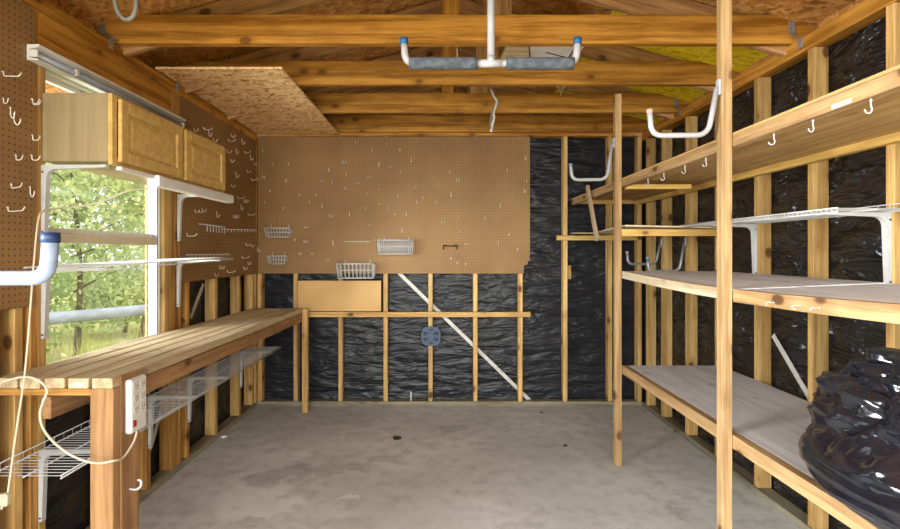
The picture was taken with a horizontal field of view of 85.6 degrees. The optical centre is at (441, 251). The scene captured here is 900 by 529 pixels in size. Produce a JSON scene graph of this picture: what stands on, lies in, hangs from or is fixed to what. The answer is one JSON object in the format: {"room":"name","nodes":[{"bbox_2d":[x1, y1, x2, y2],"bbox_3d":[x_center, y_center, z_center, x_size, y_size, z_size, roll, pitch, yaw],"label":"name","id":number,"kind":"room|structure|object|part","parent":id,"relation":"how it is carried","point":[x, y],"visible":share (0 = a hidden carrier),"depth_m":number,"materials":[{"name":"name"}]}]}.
{"room":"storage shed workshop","nodes":[
{"label":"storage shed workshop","id":0,"kind":"room"},
{"bbox_2d":[0,0,256,528],"bbox_3d":[-1.726,0.114,1.899,0.117,2.552,5.199,0,0,0],"label":"wall","id":1,"kind":"structure","parent":0,"point":[60,29],"depth_m":2.44,"materials":[{"name":"brown wood"}]},
{"bbox_2d":[0,285,32,509],"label":"cord","id":2,"kind":"object","parent":1,"relation":"on","point":[5,496],"depth_m":1.75,"materials":[{"name":"white plastic"}]},
{"bbox_3d":[-1.516,0.278,2.027,0.150,1.163,0.586,0,0,11],"label":"power cord","id":3,"kind":"part","parent":2,"relation":"part of","materials":[{"name":"white plastic"}]},
{"bbox_2d":[0,0,35,309],"bbox_3d":[-1.667,-0.385,1.470,0.006,1.210,1.040,0,0,0],"label":"pegboard","id":4,"kind":"object","parent":1,"relation":"attached to","point":[17,19],"visible":1,"depth_m":1.90,"materials":[{"name":"brown wood"}]},
{"bbox_2d":[0,232,60,284],"bbox_3d":[-1.265,0.025,1.100,0.795,0.139,0.068,0,0,0],"label":"pipe arm","id":5,"kind":"object","parent":4,"relation":"attached to","point":[50,242],"visible":1,"depth_m":1.09},
{"bbox_2d":[27,44,185,127],"bbox_3d":[-1.637,-0.799,2.502,0.050,0.065,1.115,0,0,0],"label":"light","id":6,"kind":"object","parent":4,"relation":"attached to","point":[38,54],"visible":0.8,"depth_m":2.22,"materials":[{"name":"white plastic"}]},
{"bbox_2d":[29,50,37,56],"bbox_3d":[-1.637,-0.796,1.948,0.034,0.028,0.006,0,0,0],"label":"socket","id":7,"kind":"object","parent":6,"relation":"attached to","point":[32,53],"depth_m":1.94,"materials":[{"name":"white plastic"}]},
{"bbox_2d":[41,165,108,231],"bbox_3d":[-1.534,-0.216,2.033,0.270,0.295,0.024,0,0,0],"label":"shelf bracket","id":8,"kind":"object","parent":1,"relation":"attached to","point":[46,170],"visible":0.83,"depth_m":2.02,"materials":[{"name":"white metal"}]},
{"bbox_2d":[45,68,159,364],"bbox_3d":[-1.721,-0.136,2.486,0.062,1.325,0.864,0,0,0],"label":"window","id":9,"kind":"structure","parent":1,"relation":"in","point":[152,239],"depth_m":2.77,"materials":[{"name":"white plastic"}]},
{"bbox_3d":[-1.735,-0.420,2.486,0.026,0.696,0.822,0,0,0],"label":"sash","id":10,"kind":"part","parent":9,"relation":"part of","materials":[{"name":"white plastic"}]},
{"bbox_3d":[-1.709,0.211,2.486,0.022,0.592,0.822,0,0,0],"label":"sash","id":11,"kind":"part","parent":9,"relation":"part of","materials":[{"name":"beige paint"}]},
{"bbox_2d":[24,257,232,338],"bbox_3d":[-1.518,0.197,2.555,0.302,0.329,1.258,0,0,0],"label":"wire shelf","id":12,"kind":"object","parent":1,"relation":"attached to","point":[45,287],"visible":0.94,"depth_m":2.13,"materials":[{"name":"white metal"}]},
{"bbox_3d":[-1.370,0.062,2.555,0.006,0.028,1.258,0,0,0],"label":"rod","id":13,"kind":"part","parent":12,"relation":"part of","materials":[{"name":"white metal"}]},
{"bbox_3d":[-1.370,0.046,2.555,0.006,0.028,1.258,0,0,0],"label":"rod","id":14,"kind":"part","parent":12,"relation":"part of","materials":[{"name":"white metal"}]},
{"bbox_2d":[42,93,224,192],"bbox_3d":[-1.509,-0.513,2.541,0.310,0.297,1.038,0,0,0],"label":"upper cabinet","id":15,"kind":"object","parent":1,"relation":"attached to","point":[109,129],"visible":0.96,"depth_m":2.08,"materials":[{"name":"brown wood"}]},
{"bbox_2d":[32,166,233,270],"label":"light","id":16,"kind":"object","parent":15,"relation":"attached to","point":[159,181],"depth_m":2.36,"materials":[{"name":"white plastic"}]},
{"bbox_3d":[-1.363,-0.514,2.297,0.018,0.267,0.486,0,0,0],"label":"door","id":17,"kind":"part","parent":15,"relation":"part of","materials":[{"name":"brown wood"}]},
{"bbox_3d":[-1.363,-0.514,2.297,0.013,0.167,0.386,0,0,0],"label":"raised panel","id":18,"kind":"part","parent":15,"relation":"part of","materials":[{"name":"brown wood"}]},
{"bbox_3d":[-1.381,-0.513,2.541,0.019,0.297,1.038,0,0,0],"label":"frame","id":19,"kind":"part","parent":15,"relation":"part of","materials":[{"name":"brown wood"}]},
{"bbox_3d":[-1.363,-0.514,2.806,0.018,0.267,0.468,0,0,0],"label":"door","id":20,"kind":"part","parent":15,"relation":"part of","materials":[{"name":"brown wood"}]},
{"bbox_3d":[-1.363,-0.514,2.806,0.013,0.167,0.368,0,0,0],"label":"raised panel","id":21,"kind":"part","parent":15,"relation":"part of","materials":[{"name":"brown wood"}]},
{"bbox_3d":[-1.708,-1.030,2.294,0.078,0.060,4.188,0,0,0],"label":"plate","id":22,"kind":"part","parent":1,"relation":"part of","materials":[{"name":"brown wood"}]},
{"bbox_2d":[0,346,280,521],"bbox_3d":[-1.525,0.953,2.973,0.286,0.327,2.413,0,0,0],"label":"wire shelf","id":23,"kind":"object","parent":1,"relation":"attached to","point":[43,455],"visible":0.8,"depth_m":2.52,"materials":[{"name":"white metal"}]},
{"bbox_3d":[-1.656,0.791,2.973,0.004,0.004,2.413,0,0,0],"label":"rod","id":24,"kind":"part","parent":23,"relation":"part of","materials":[{"name":"white metal"}]},
{"bbox_3d":[-1.656,0.819,2.973,0.006,0.005,2.413,0,0,0],"label":"rod","id":25,"kind":"part","parent":23,"relation":"part of","materials":[{"name":"white metal"}]},
{"bbox_3d":[-1.522,0.819,2.973,0.006,0.005,2.413,0,0,0],"label":"rod","id":26,"kind":"part","parent":23,"relation":"part of","materials":[{"name":"white metal"}]},
{"bbox_3d":[-1.385,0.823,2.973,0.006,0.005,2.413,0,0,0],"label":"rod","id":27,"kind":"part","parent":23,"relation":"part of","materials":[{"name":"white metal"}]},
{"bbox_3d":[-1.385,0.813,2.973,0.006,0.005,2.413,0,0,0],"label":"rod","id":28,"kind":"part","parent":23,"relation":"part of","materials":[{"name":"white metal"}]},
{"bbox_3d":[-1.707,1.369,2.667,0.080,0.038,3.434,0,0,0],"label":"sill plate","id":29,"kind":"part","parent":1,"relation":"part of","materials":[{"name":"brown wood"}]},
{"bbox_2d":[177,194,196,240],"bbox_3d":[-1.528,-0.216,3.061,0.270,0.295,0.024,0,0,0],"label":"shelf bracket","id":30,"kind":"object","parent":1,"relation":"attached to","point":[180,197],"visible":0.92,"depth_m":3.05,"materials":[{"name":"white metal"}]},
{"bbox_2d":[179,95,255,282],"bbox_3d":[-1.667,-0.400,3.715,0.006,1.190,1.260,0,0,0],"label":"pegboard","id":31,"kind":"object","parent":1,"relation":"attached to","point":[229,244],"visible":0.64,"depth_m":3.70,"materials":[{"name":"brown wood"}]},
{"bbox_2d":[193,254,220,256],"bbox_3d":[-1.645,0.024,3.455,0.029,0.021,0.618,0,0,0],"label":"tool rack","id":32,"kind":"object","parent":31,"relation":"attached to","point":[193,254],"visible":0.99,"depth_m":3.40,"materials":[{"name":"metal"}]},
{"bbox_2d":[199,224,224,233],"bbox_3d":[-1.635,-0.166,3.472,0.051,0.057,0.314,0,0,0],"label":"tool rack","id":33,"kind":"object","parent":31,"relation":"attached to","point":[207,225],"visible":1,"depth_m":3.44,"materials":[{"name":"white metal"}]},
{"bbox_2d":[227,229,253,231],"bbox_3d":[-1.643,-0.175,3.973,0.035,0.042,0.623,0,0,0],"label":"tool rack","id":34,"kind":"object","parent":31,"relation":"attached to","point":[227,229],"visible":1,"depth_m":3.94,"materials":[{"name":"metal"}]},
{"bbox_2d":[45,0,855,138],"bbox_3d":[-0.122,-1.323,2.014,4.880,0.773,5.529,0,0,0],"label":"ceiling","id":35,"kind":"structure","parent":0,"point":[345,56],"depth_m":3.00,"materials":[{"name":"brown wood"}]},
{"bbox_2d":[98,24,115,49],"bbox_3d":[-1.704,-1.105,2.481,0.126,0.170,0.043,0,0,35],"label":"tie","id":36,"kind":"object","parent":35,"relation":"attached to","point":[101,28],"visible":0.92,"depth_m":2.48,"materials":[{"name":"metal"}]},
{"bbox_2d":[112,0,137,21],"bbox_3d":[-1.250,-0.996,1.918,0.101,0.173,0.017,0,0,0],"label":"ceiling hook","id":37,"kind":"object","parent":35,"relation":"hanging from","point":[132,16],"visible":1,"depth_m":1.91,"materials":[{"name":"white plastic"}]},
{"bbox_2d":[155,67,338,133],"bbox_3d":[-1.297,-1.069,3.600,0.734,0.012,1.560,0,0,0],"label":"panel","id":38,"kind":"object","parent":35,"relation":"attached to","point":[269,101],"visible":1,"depth_m":3.34,"materials":[{"name":"beige wood"}]},
{"bbox_3d":[0.044,-1.367,3.764,0.089,0.285,0.034,0,0,0],"label":"king post","id":39,"kind":"part","parent":35,"relation":"part of","materials":[{"name":"brown wood"}]},
{"bbox_3d":[0.044,-1.367,3.137,0.089,0.285,0.034,0,0,0],"label":"king post","id":40,"kind":"part","parent":35,"relation":"part of","materials":[{"name":"brown wood"}]},
{"bbox_3d":[0.044,-1.367,2.526,0.089,0.285,0.034,0,0,0],"label":"king post","id":41,"kind":"part","parent":35,"relation":"part of","materials":[{"name":"brown wood"}]},
{"bbox_2d":[400,0,581,69],"bbox_3d":[0.202,-0.983,1.988,0.754,0.454,0.104,0,0,0],"label":"rack","id":42,"kind":"object","parent":35,"relation":"hanging from","point":[414,63],"visible":1,"depth_m":2.00,"materials":[{"name":"grey plastic"}]},
{"bbox_2d":[490,86,497,131],"bbox_3d":[0.398,-1.097,3.729,0.068,0.356,0.030,0,0,0],"label":"strap","id":43,"kind":"object","parent":35,"relation":"hanging from","point":[491,90],"visible":0.99,"depth_m":3.72,"materials":[{"name":"white plastic"}]},
{"bbox_2d":[500,47,583,59],"bbox_3d":[0.615,-1.241,2.890,0.490,0.033,0.580,0,0,0],"label":"flat board","id":44,"kind":"object","parent":35,"relation":"on","point":[508,51],"visible":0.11,"depth_m":2.99,"materials":[{"name":"white plastic"}]},
{"bbox_3d":[0.630,-1.238,2.885,0.340,0.022,0.570,0,0,0],"label":"panel","id":45,"kind":"part","parent":44,"relation":"part of","materials":[{"name":"beige wood"}]},
{"bbox_3d":[1.465,-1.282,3.500,0.930,0.270,1.800,0,0,0],"label":"yellow sheathing panel","id":46,"kind":"part","parent":35,"relation":"part of","materials":[{"name":"wood"}]},
{"bbox_2d":[674,98,680,116],"bbox_3d":[1.801,-1.105,3.703,0.034,0.160,0.074,0,0,0],"label":"tie","id":47,"kind":"object","parent":35,"relation":"attached to","point":[675,99],"visible":1,"depth_m":3.73,"materials":[{"name":"metal"}]},
{"bbox_2d":[789,22,802,49],"bbox_3d":[1.801,-1.105,2.465,0.034,0.160,0.074,0,0,0],"label":"tie","id":48,"kind":"object","parent":35,"relation":"attached to","point":[791,24],"visible":1,"depth_m":2.49,"materials":[{"name":"metal"}]},
{"bbox_2d":[257,86,645,405],"bbox_3d":[0.068,-0.135,4.444,3.656,3.050,0.117,0,0,0],"label":"wall","id":49,"kind":"structure","parent":0,"point":[561,354],"depth_m":4.48,"materials":[{"name":"brown wood"}]},
{"bbox_2d":[298,281,380,310],"bbox_3d":[-0.925,0.397,4.386,0.750,0.275,0.006,0,0,0],"label":"wood panel","id":50,"kind":"object","parent":49,"relation":"attached to","point":[312,295],"visible":0.86,"depth_m":4.38,"materials":[{"name":"brown wood"}]},
{"bbox_2d":[258,137,529,273],"bbox_3d":[-0.434,-0.422,4.386,2.455,1.235,0.006,0,0,0],"label":"pegboard","id":51,"kind":"object","parent":49,"relation":"attached to","point":[481,164],"visible":1,"depth_m":4.38,"materials":[{"name":"brown wood"}]},
{"bbox_2d":[267,252,287,263],"bbox_3d":[-1.472,0.055,4.344,0.169,0.111,0.080,0,0,0],"label":"wire basket","id":52,"kind":"object","parent":51,"relation":"hanging from","point":[270,259],"visible":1,"depth_m":4.32,"materials":[{"name":"white metal"}]},
{"bbox_2d":[264,225,292,237],"bbox_3d":[-1.460,-0.188,4.337,0.234,0.119,0.095,0,0,0],"label":"wire basket","id":53,"kind":"object","parent":51,"relation":"hanging from","point":[268,232],"visible":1,"depth_m":4.34,"materials":[{"name":"white metal"}]},
{"bbox_2d":[336,260,375,278],"bbox_3d":[-0.758,0.151,4.299,0.326,0.166,0.170,0,0,0],"label":"wire basket","id":54,"kind":"object","parent":51,"relation":"hanging from","point":[374,264],"visible":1,"depth_m":4.29,"materials":[{"name":"white metal"}]},
{"bbox_2d":[343,241,369,242],"bbox_3d":[-0.770,-0.090,4.368,0.243,0.014,0.025,0,0,0],"label":"tool rack","id":55,"kind":"object","parent":51,"relation":"attached to","point":[343,241],"visible":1,"depth_m":4.38,"materials":[{"name":"metal"}]},
{"bbox_2d":[377,236,413,253],"bbox_3d":[-0.411,-0.060,4.324,0.321,0.163,0.120,0,0,0],"label":"wire basket","id":56,"kind":"object","parent":51,"relation":"hanging from","point":[396,246],"visible":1,"depth_m":4.29,"materials":[{"name":"white metal"}]},
{"bbox_2d":[443,244,456,249],"bbox_3d":[0.072,-0.045,4.360,0.130,0.047,0.049,0,0,0],"label":"holder","id":57,"kind":"object","parent":51,"relation":"attached to","point":[445,245],"visible":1,"depth_m":4.37,"materials":[{"name":"black metal"}]},
{"bbox_2d":[309,312,530,316],"bbox_3d":[-0.205,0.560,4.363,1.995,0.044,0.036,0,0,0],"label":"wall rail","id":58,"kind":"object","parent":49,"relation":"attached to","point":[311,314],"visible":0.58,"depth_m":4.34,"materials":[{"name":"brown wood"}]},
{"bbox_2d":[421,326,440,345],"bbox_3d":[-0.099,0.757,4.371,0.172,0.172,0.034,0,0,0],"label":"electrical box","id":59,"kind":"object","parent":49,"relation":"attached to","point":[430,335],"visible":1,"depth_m":4.36,"materials":[{"name":"blue metal"}]},
{"bbox_3d":[0.068,-1.067,4.428,3.478,0.042,0.075,0,0,0],"label":"plate","id":60,"kind":"part","parent":49,"relation":"part of","materials":[{"name":"brown wood"}]},
{"bbox_3d":[0.068,1.369,4.426,3.478,0.038,0.080,0,0,0],"label":"sill plate","id":61,"kind":"part","parent":49,"relation":"part of","materials":[{"name":"brown wood"}]},
{"bbox_2d":[567,265,570,278],"bbox_3d":[1.153,0.182,4.423,0.034,0.125,0.045,0,0,0],"label":"wood block","id":62,"kind":"object","parent":49,"relation":"attached to","point":[568,266],"visible":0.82,"depth_m":4.40,"materials":[{"name":"beige wood"}]},
{"bbox_2d":[139,406,801,528],"bbox_3d":[0.068,1.450,1.815,3.756,0.120,5.429,0,0,0],"label":"floor","id":63,"kind":"structure","parent":0,"point":[277,467],"depth_m":3.01,"materials":[{"name":"concrete"}]},
{"bbox_2d":[0,308,308,528],"bbox_3d":[-1.418,0.915,2.991,0.521,0.945,2.519,0,0,0],"label":"workbench","id":64,"kind":"object","parent":63,"relation":"on","point":[98,378],"depth_m":1.90,"materials":[{"name":"brown wood"}]},
{"bbox_3d":[-1.485,0.595,2.970,0.038,0.085,2.260,0,0,1],"label":"support rail","id":65,"kind":"part","parent":64,"relation":"part of","materials":[{"name":"brown wood"}]},
{"bbox_3d":[-1.425,0.604,1.836,0.507,0.322,0.209,0,0,0],"label":"power strip","id":66,"kind":"part","parent":64,"relation":"part of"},
{"bbox_3d":[-1.252,0.946,1.806,0.084,0.884,0.038,0,0,0],"label":"corner post","id":67,"kind":"part","parent":64,"relation":"part of","materials":[{"name":"brown wood"}]},
{"bbox_3d":[-1.226,0.927,1.881,0.042,0.922,0.110,0,0,0],"label":"corner post","id":68,"kind":"part","parent":64,"relation":"part of","materials":[{"name":"brown wood"}]},
{"bbox_2d":[129,479,141,490],"bbox_3d":[-1.184,0.900,1.880,0.045,0.040,0.019,0,0,0],"label":"coat hook","id":69,"kind":"object","parent":64,"relation":"attached to","point":[140,480],"visible":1,"depth_m":1.88,"materials":[{"name":"white metal"}]},
{"bbox_2d":[134,404,139,414],"bbox_3d":[-1.177,0.606,1.874,0.002,0.034,0.034,0,0,0],"label":"outlet","id":70,"kind":"object","parent":64,"relation":"attached to","point":[136,406],"depth_m":1.88,"materials":[{"name":"plastic"}]},
{"bbox_2d":[134,392,139,402],"bbox_3d":[-1.177,0.562,1.874,0.002,0.034,0.034,0,0,0],"label":"outlet","id":71,"kind":"object","parent":64,"relation":"attached to","point":[136,394],"depth_m":1.88,"materials":[{"name":"plastic"}]},
{"bbox_2d":[134,381,139,391],"bbox_3d":[-1.177,0.518,1.874,0.002,0.034,0.034,0,0,0],"label":"outlet","id":72,"kind":"object","parent":64,"relation":"attached to","point":[136,383],"depth_m":1.88,"materials":[{"name":"plastic"}]},
{"bbox_2d":[140,400,145,411],"bbox_3d":[-1.177,0.606,1.914,0.002,0.034,0.034,0,0,0],"label":"outlet","id":73,"kind":"object","parent":64,"relation":"attached to","point":[142,402],"depth_m":1.91,"materials":[{"name":"plastic"}]},
{"bbox_2d":[140,389,145,399],"bbox_3d":[-1.177,0.562,1.914,0.002,0.034,0.034,0,0,0],"label":"outlet","id":74,"kind":"object","parent":64,"relation":"attached to","point":[142,391],"depth_m":1.91,"materials":[{"name":"plastic"}]},
{"bbox_2d":[140,378,145,388],"bbox_3d":[-1.177,0.518,1.914,0.002,0.034,0.034,0,0,0],"label":"outlet","id":75,"kind":"object","parent":64,"relation":"attached to","point":[142,380],"depth_m":1.91,"materials":[{"name":"plastic"}]},
{"bbox_3d":[-1.183,0.941,4.209,0.050,0.895,0.038,0,0,0],"label":"leg","id":76,"kind":"part","parent":64,"relation":"part of","materials":[{"name":"brown wood"}]},
{"bbox_2d":[393,436,400,439],"bbox_3d":[-0.339,1.382,3.612,0.054,0.014,0.048,0,0,42],"label":"scrap","id":77,"kind":"object","parent":63,"relation":"on","point":[394,437],"visible":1,"depth_m":3.60,"materials":[{"name":"black metal"}]},
{"bbox_2d":[556,0,899,528],"bbox_3d":[1.418,0.157,2.470,0.776,2.462,3.839,0,0,0],"label":"shelving unit","id":78,"kind":"object","parent":63,"relation":"on","point":[764,423],"visible":0.97,"depth_m":2.02,"materials":[{"name":"brown wood"}]},
{"bbox_2d":[569,138,614,180],"bbox_3d":[0.974,-0.601,3.165,0.299,0.282,0.026,0,0,0],"label":"hook","id":79,"kind":"object","parent":78,"relation":"attached to","point":[612,145],"visible":1,"depth_m":3.16,"materials":[{"name":"white metal"}]},
{"bbox_2d":[585,185,598,240],"bbox_3d":[1.136,-0.301,3.680,0.024,0.443,0.269,0,0,0],"label":"stick","id":80,"kind":"object","parent":78,"relation":"attached to","point":[588,192],"visible":1,"depth_m":3.66,"materials":[{"name":"brown wood"}]},
{"bbox_3d":[1.407,-0.127,4.370,0.753,0.043,0.038,0,0,0],"label":"rail","id":81,"kind":"part","parent":78,"relation":"part of","materials":[{"name":"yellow wood"}]},
{"bbox_3d":[1.486,-0.450,4.369,0.562,0.036,0.037,0,0,0],"label":"rail","id":82,"kind":"part","parent":78,"relation":"part of","materials":[{"name":"brown wood"}]},
{"bbox_3d":[1.145,0.181,3.170,0.042,2.414,0.040,0,0,0],"label":"post","id":83,"kind":"part","parent":78,"relation":"part of","materials":[{"name":"brown wood"}]},
{"bbox_3d":[1.484,-0.159,3.742,0.632,0.029,1.284,0,0,0],"label":"corner shelf","id":84,"kind":"part","parent":78,"relation":"part of","materials":[{"name":"beige wood"}]},
{"bbox_3d":[1.410,-0.425,3.171,0.420,0.030,0.038,0,0,0],"label":"cross rail","id":85,"kind":"part","parent":78,"relation":"part of","materials":[{"name":"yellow wood"}]},
{"bbox_3d":[1.486,-0.126,3.171,0.637,0.044,0.038,0,0,0],"label":"cross rail","id":86,"kind":"part","parent":78,"relation":"part of","materials":[{"name":"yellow wood"}]},
{"bbox_3d":[1.185,0.160,2.570,0.036,0.072,1.156,0,0,0],"label":"rail","id":87,"kind":"part","parent":78,"relation":"part of","materials":[{"name":"beige wood"}]},
{"bbox_2d":[646,78,721,137],"bbox_3d":[0.974,-0.578,1.962,0.299,0.237,0.026,0,0,0],"label":"hook","id":88,"kind":"object","parent":78,"relation":"attached to","point":[717,91],"visible":1,"depth_m":1.95,"materials":[{"name":"white metal"}]},
{"bbox_3d":[1.504,0.744,1.849,0.598,0.017,2.599,0,0,0],"label":"shelf","id":89,"kind":"part","parent":78,"relation":"part of","materials":[{"name":"grey wood"}]},
{"bbox_3d":[1.145,0.157,1.970,0.042,2.462,0.040,0,0,0],"label":"post","id":90,"kind":"part","parent":78,"relation":"part of","materials":[{"name":"brown wood"}]},
{"bbox_3d":[1.486,-0.474,2.467,0.636,0.012,3.835,0,0,0],"label":"shelf","id":91,"kind":"part","parent":78,"relation":"part of","materials":[{"name":"beige wood"}]},
{"bbox_3d":[1.185,-0.446,2.465,0.036,0.044,3.830,0,0,0],"label":"rail","id":92,"kind":"part","parent":78,"relation":"part of","materials":[{"name":"brown wood"}]},
{"bbox_3d":[1.185,0.762,1.849,0.036,0.056,2.599,0,0,0],"label":"rail","id":93,"kind":"part","parent":78,"relation":"part of","materials":[{"name":"brown wood"}]},
{"bbox_3d":[1.504,0.145,2.560,0.598,0.042,1.176,0,0,0],"label":"shelf","id":94,"kind":"part","parent":78,"relation":"part of","materials":[{"name":"grey wood"}]},
{"bbox_3d":[1.788,-0.450,2.467,0.037,0.036,3.835,0,0,0],"label":"rail","id":95,"kind":"part","parent":78,"relation":"part of","materials":[{"name":"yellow wood"}]},
{"bbox_2d":[808,119,814,132],"bbox_3d":[1.178,-0.403,1.551,0.024,0.043,0.009,0,0,-11],"label":"hook","id":96,"kind":"object","parent":78,"relation":"attached to","point":[813,120],"visible":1,"depth_m":1.55,"materials":[{"name":"white metal"}]},
{"bbox_3d":[1.185,0.161,1.249,0.036,0.076,1.398,0,0,0],"label":"rail","id":97,"kind":"part","parent":78,"relation":"part of","materials":[{"name":"brown wood"}]},
{"bbox_3d":[1.504,0.145,1.248,0.598,0.042,1.395,0,0,0],"label":"shelf","id":98,"kind":"part","parent":78,"relation":"part of","materials":[{"name":"grey wood"}]},
{"bbox_2d":[798,347,899,528],"bbox_3d":[1.426,0.499,1.223,0.708,0.467,0.873,0,0,0],"label":"garbage bag","id":99,"kind":"object","parent":78,"relation":"on","point":[850,446],"visible":1,"depth_m":1.33,"materials":[{"name":"black plastic"}]},
{"bbox_2d":[864,98,872,113],"bbox_3d":[1.178,-0.403,1.342,0.024,0.043,0.009,0,0,0],"label":"hook","id":100,"kind":"object","parent":78,"relation":"attached to","point":[871,99],"visible":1,"depth_m":1.34,"materials":[{"name":"white metal"}]},
{"bbox_2d":[642,0,899,528],"bbox_3d":[1.861,0.115,1.899,0.117,2.550,5.199,0,0,0],"label":"wall","id":101,"kind":"structure","parent":0,"point":[784,350],"depth_m":2.65,"materials":[{"name":"brown wood"}]},
{"bbox_2d":[626,239,662,264],"bbox_3d":[1.657,0.002,3.990,0.299,0.217,0.026,0,0,0],"label":"hook","id":102,"kind":"object","parent":101,"relation":"attached to","point":[660,245],"visible":1,"depth_m":3.98,"materials":[{"name":"metal"}]},
{"bbox_2d":[646,238,686,270],"bbox_3d":[1.657,0.024,3.595,0.299,0.257,0.026,0,0,0],"label":"hook","id":103,"kind":"object","parent":101,"relation":"attached to","point":[684,244],"visible":0.84,"depth_m":3.59,"materials":[{"name":"metal"}]},
{"bbox_3d":[1.843,1.369,2.292,0.080,0.038,4.184,0,0,0],"label":"sill plate","id":104,"kind":"part","parent":101,"relation":"part of","materials":[{"name":"brown wood"}]},
{"bbox_3d":[1.844,-1.037,2.294,0.078,0.074,4.188,0,0,0],"label":"plate","id":105,"kind":"part","parent":101,"relation":"part of","materials":[{"name":"brown wood"}]},
{"bbox_2d":[680,203,899,283],"bbox_3d":[1.651,-0.029,2.450,0.308,0.327,1.217,0,0,0],"label":"wire shelf","id":106,"kind":"object","parent":101,"relation":"attached to","point":[884,215],"visible":0.94,"depth_m":1.97,"materials":[{"name":"white metal"}]},
{"bbox_3d":[1.500,-0.152,2.450,0.006,0.005,1.217,0,0,0],"label":"rod","id":107,"kind":"part","parent":106,"relation":"part of","materials":[{"name":"white metal"}]},
{"bbox_3d":[1.500,-0.168,2.450,0.006,0.005,1.217,0,0,0],"label":"rod","id":108,"kind":"part","parent":106,"relation":"part of","materials":[{"name":"white metal"}]},
{"bbox_3d":[1.650,-0.162,2.450,0.006,0.005,1.217,0,0,0],"label":"rod","id":109,"kind":"part","parent":106,"relation":"part of","materials":[{"name":"white metal"}]},
{"bbox_3d":[1.796,-0.162,2.450,0.006,0.005,1.217,0,0,0],"label":"rod","id":110,"kind":"part","parent":106,"relation":"part of","materials":[{"name":"white metal"}]},
{"bbox_3d":[1.796,-0.190,2.450,0.004,0.004,1.217,0,0,0],"label":"rod","id":111,"kind":"part","parent":106,"relation":"part of","materials":[{"name":"white metal"}]},
{"label":"outside","id":112,"kind":"structure","parent":0,"visible":0},
{"bbox_2d":[46,272,144,363],"bbox_3d":[0.000,1.655,5.000,80.000,0.270,70.000,0,0,0],"label":"ground","id":113,"kind":"structure","parent":112,"point":[123,338],"depth_m":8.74,"materials":[{"name":"green plant"}]},
{"bbox_2d":[46,254,112,361],"bbox_3d":[-5.155,0.669,5.433,1.885,1.741,2.536,0,0,-9],"label":"leafy shrub","id":114,"kind":"object","parent":113,"relation":"on","point":[55,292],"visible":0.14,"depth_m":6.09,"materials":[{"name":"green plant"}]},
{"bbox_2d":[49,164,116,311],"bbox_3d":[-9.555,-1.456,10.365,5.739,5.974,5.403,0,0,-30],"label":"leafy tree","id":115,"kind":"object","parent":113,"relation":"on","point":[66,174],"visible":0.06,"depth_m":10.99,"materials":[{"name":"green plant"}]},
{"bbox_2d":[45,162,144,356],"bbox_3d":[-5.330,-0.652,6.852,3.578,4.370,4.456,0,0,29],"label":"leafy tree","id":116,"kind":"object","parent":113,"relation":"on","point":[70,200],"visible":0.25,"depth_m":7.00,"materials":[{"name":"green plant"}]},
{"bbox_2d":[49,200,144,335],"bbox_3d":[-5.779,0.128,9.185,4.100,2.818,3.609,0,0,-39],"label":"leafy shrub","id":117,"kind":"object","parent":113,"relation":"on","point":[140,294],"visible":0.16,"depth_m":8.57,"materials":[{"name":"green plant"}]},
{"bbox_2d":[49,305,144,323],"bbox_3d":[-3.637,1.036,4.888,0.156,0.967,2.763,0,0,44],"label":"fallen log","id":118,"kind":"object","parent":113,"relation":"on","point":[57,317],"visible":0.38,"depth_m":4.93,"materials":[{"name":"white wood"}]},
{"bbox_2d":[55,176,144,255],"bbox_3d":[-6.751,-1.115,12.197,5.255,5.305,5.604,0,0,0],"label":"leafy tree","id":119,"kind":"object","parent":113,"relation":"on","point":[131,202],"visible":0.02,"depth_m":11.37,"materials":[{"name":"green plant"}]},
{"bbox_2d":[65,169,144,337],"bbox_3d":[-3.962,-0.335,7.194,2.774,3.760,2.642,0,0,26],"label":"leafy tree","id":120,"kind":"object","parent":113,"relation":"on","point":[116,204],"visible":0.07,"depth_m":6.68,"materials":[{"name":"green leaves"},{"name":"bark"}]}
]}

